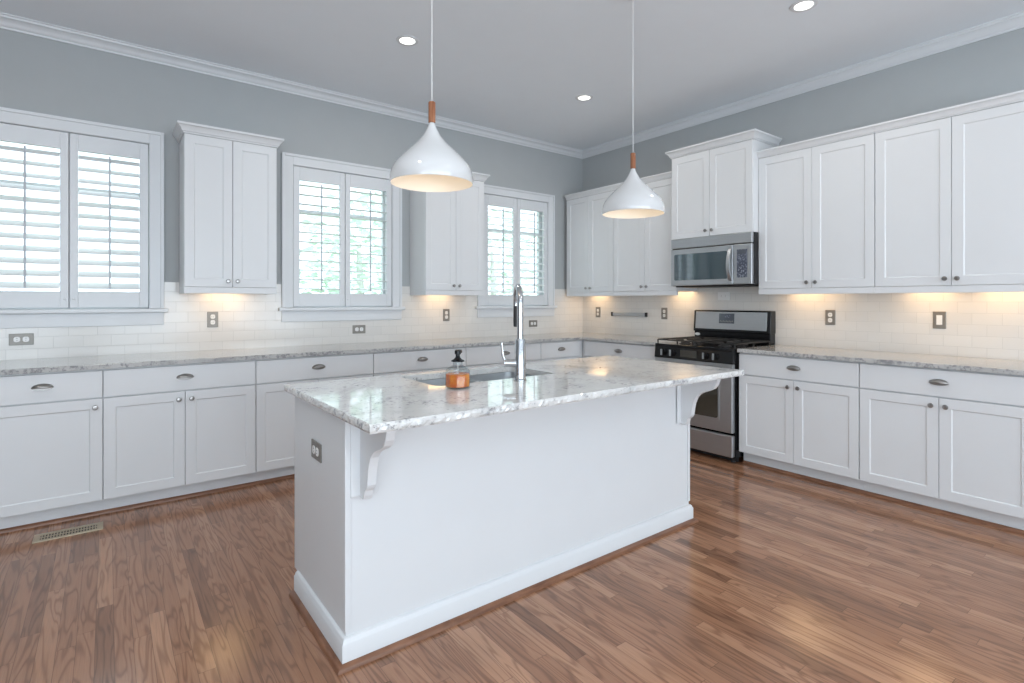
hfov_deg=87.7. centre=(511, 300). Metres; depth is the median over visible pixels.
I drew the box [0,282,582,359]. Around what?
tile backsplash
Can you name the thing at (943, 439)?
base cabinet
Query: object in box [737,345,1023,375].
countertop
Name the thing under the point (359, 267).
tree
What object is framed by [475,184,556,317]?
window
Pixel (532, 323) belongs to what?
wall outlet
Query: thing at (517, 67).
ceiling
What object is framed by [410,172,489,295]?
upper cabinet
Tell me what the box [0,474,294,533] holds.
trim
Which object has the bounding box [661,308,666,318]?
wall outlet
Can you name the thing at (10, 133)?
plantation shutter
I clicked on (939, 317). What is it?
switch plate
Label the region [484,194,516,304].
plantation shutter
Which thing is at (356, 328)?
wall outlet
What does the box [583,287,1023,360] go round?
tile backsplash
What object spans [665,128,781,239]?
upper cabinet
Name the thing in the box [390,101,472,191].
pendant lamp
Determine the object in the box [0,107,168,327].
window
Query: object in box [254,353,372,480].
base cabinet
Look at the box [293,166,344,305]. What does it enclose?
plantation shutter
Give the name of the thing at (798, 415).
base cabinet
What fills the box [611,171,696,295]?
upper cabinet
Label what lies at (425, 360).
base cabinet
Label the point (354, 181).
plantation shutter
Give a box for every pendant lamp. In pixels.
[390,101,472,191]
[602,153,664,218]
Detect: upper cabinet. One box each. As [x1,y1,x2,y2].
[172,120,283,293]
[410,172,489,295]
[564,185,612,295]
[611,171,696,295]
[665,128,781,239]
[756,125,874,294]
[873,90,1023,292]
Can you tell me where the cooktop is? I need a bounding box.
[655,336,769,351]
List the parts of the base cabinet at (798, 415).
door, cup pull, drawer, door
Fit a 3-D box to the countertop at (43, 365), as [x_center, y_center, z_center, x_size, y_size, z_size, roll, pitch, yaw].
[-0.721,0.390,4.261,5.172,0.030,1.596,0,0,-37]
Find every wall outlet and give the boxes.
[9,333,33,345]
[207,312,217,326]
[311,439,321,462]
[353,325,364,333]
[443,309,449,320]
[529,320,536,326]
[596,307,599,316]
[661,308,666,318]
[825,310,834,324]
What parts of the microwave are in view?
door, panel, handle, control panel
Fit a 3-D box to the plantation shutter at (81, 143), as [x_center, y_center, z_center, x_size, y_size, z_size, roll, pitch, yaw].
[-2.793,-0.540,3.707,0.435,1.171,0.091,0,0,-37]
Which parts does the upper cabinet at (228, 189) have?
door, light rail, crown moulding, door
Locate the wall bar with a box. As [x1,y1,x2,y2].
[611,312,647,316]
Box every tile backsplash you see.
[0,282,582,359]
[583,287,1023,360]
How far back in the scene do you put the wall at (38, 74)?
4.19 m
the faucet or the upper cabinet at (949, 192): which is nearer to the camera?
the faucet
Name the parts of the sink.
bowl, bowl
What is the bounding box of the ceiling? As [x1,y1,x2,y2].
[0,0,1023,150]
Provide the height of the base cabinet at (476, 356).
0.884 m
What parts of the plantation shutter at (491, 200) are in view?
tilt rod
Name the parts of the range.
vent trim, control panel, oven door, drawer, plate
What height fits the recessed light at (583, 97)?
0.006 m
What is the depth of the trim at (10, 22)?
4.18 m
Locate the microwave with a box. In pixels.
[671,232,758,287]
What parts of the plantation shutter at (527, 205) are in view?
tilt rod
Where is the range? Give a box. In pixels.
[655,310,775,461]
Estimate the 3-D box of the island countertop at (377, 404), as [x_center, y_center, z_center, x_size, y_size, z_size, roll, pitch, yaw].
[0.119,0.390,2.644,2.127,0.030,0.984,0,0,-37]
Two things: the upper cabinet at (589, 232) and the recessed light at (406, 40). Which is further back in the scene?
the upper cabinet at (589, 232)
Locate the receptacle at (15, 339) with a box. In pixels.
[13,337,19,341]
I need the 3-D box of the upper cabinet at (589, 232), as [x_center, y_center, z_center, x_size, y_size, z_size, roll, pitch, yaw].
[0.967,-0.640,6.025,0.349,1.174,0.721,0,0,-37]
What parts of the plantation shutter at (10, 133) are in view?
tilt rod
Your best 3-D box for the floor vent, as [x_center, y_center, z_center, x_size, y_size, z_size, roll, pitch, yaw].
[-2.462,1.286,2.965,0.300,0.006,0.120,0,0,-37]
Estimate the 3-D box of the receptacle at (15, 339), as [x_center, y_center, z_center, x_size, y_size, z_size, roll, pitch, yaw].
[-3.160,0.246,3.402,0.031,0.033,0.002,0,0,-37]
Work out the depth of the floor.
2.26 m
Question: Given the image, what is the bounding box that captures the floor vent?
[32,522,102,543]
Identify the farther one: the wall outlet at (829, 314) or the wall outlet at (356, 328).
the wall outlet at (356, 328)
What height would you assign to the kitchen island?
0.884 m
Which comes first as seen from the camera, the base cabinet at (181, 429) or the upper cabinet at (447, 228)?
the base cabinet at (181, 429)
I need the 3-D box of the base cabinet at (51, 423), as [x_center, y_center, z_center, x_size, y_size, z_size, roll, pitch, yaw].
[-2.834,0.847,3.250,0.543,0.884,0.650,0,0,-37]
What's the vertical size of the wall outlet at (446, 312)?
0.119 m
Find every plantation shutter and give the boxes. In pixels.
[0,123,69,307]
[70,133,147,307]
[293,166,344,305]
[345,174,390,305]
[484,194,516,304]
[517,199,546,304]
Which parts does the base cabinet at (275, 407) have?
door, drawer, cup pull, door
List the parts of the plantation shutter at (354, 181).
tilt rod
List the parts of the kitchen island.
baseboard, shoe moulding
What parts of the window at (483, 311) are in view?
sash, sill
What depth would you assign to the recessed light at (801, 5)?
3.23 m
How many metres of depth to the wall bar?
5.87 m
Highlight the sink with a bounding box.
[418,372,534,385]
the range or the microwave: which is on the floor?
the range
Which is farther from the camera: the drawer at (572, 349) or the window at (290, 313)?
the drawer at (572, 349)
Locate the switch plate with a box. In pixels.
[933,311,945,328]
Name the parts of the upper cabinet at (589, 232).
door, crown moulding, light rail, door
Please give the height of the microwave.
0.440 m
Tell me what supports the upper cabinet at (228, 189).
attached to the wall at (38, 74)
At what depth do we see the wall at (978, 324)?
4.09 m
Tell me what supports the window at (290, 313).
in the wall at (38, 74)
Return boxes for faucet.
[501,284,526,380]
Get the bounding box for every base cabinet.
[0,369,102,528]
[103,360,255,509]
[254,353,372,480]
[373,347,465,376]
[465,342,540,367]
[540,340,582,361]
[583,340,654,359]
[739,353,863,489]
[860,362,1023,529]
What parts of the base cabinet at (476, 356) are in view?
door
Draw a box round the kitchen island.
[289,372,720,675]
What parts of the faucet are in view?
lever, spout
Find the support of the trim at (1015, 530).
on the floor
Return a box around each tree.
[300,190,380,293]
[488,210,536,294]
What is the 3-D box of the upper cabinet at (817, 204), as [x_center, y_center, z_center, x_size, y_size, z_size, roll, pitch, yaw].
[2.395,-0.640,4.144,0.349,1.174,0.835,0,0,-37]
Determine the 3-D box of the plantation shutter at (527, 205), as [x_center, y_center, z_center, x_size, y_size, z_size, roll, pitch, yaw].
[0.228,-0.540,6.001,0.435,1.171,0.099,0,0,-37]
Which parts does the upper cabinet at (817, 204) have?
door, crown moulding, light rail, door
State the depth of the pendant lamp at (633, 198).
3.00 m
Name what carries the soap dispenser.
on the island countertop at (377, 404)
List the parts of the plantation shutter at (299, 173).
tilt rod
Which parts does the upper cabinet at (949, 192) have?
door, crown moulding, light rail, door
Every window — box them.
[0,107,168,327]
[278,152,404,321]
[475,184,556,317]
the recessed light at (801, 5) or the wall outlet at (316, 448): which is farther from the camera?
the recessed light at (801, 5)
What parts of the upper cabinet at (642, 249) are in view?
door, crown moulding, light rail, door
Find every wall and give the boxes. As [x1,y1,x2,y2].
[0,28,582,359]
[583,28,1023,360]
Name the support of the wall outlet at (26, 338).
attached to the wall at (38, 74)
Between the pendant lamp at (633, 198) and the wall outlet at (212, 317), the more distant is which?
the wall outlet at (212, 317)
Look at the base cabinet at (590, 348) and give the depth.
5.19 m
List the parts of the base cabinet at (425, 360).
door, cup pull, door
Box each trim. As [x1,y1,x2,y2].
[0,11,1023,158]
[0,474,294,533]
[742,460,1023,534]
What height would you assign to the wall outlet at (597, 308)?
0.119 m
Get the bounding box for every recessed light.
[396,35,418,45]
[576,94,592,100]
[790,0,817,11]
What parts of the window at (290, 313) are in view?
sash, sill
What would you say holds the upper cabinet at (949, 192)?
attached to the wall at (978, 324)
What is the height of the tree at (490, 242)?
5.535 m
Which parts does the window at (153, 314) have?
sash, sill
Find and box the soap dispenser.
[446,349,469,387]
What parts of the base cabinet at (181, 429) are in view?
door, drawer, cup pull, door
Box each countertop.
[0,332,688,374]
[284,355,743,434]
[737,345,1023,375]
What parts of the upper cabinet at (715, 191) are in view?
door, crown moulding, door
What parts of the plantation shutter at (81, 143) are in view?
tilt rod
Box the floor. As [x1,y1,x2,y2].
[0,450,1023,682]
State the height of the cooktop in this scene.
0.065 m
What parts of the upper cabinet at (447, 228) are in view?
door, light rail, door, crown moulding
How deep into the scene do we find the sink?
2.94 m
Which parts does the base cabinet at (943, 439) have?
door, cup pull, drawer, door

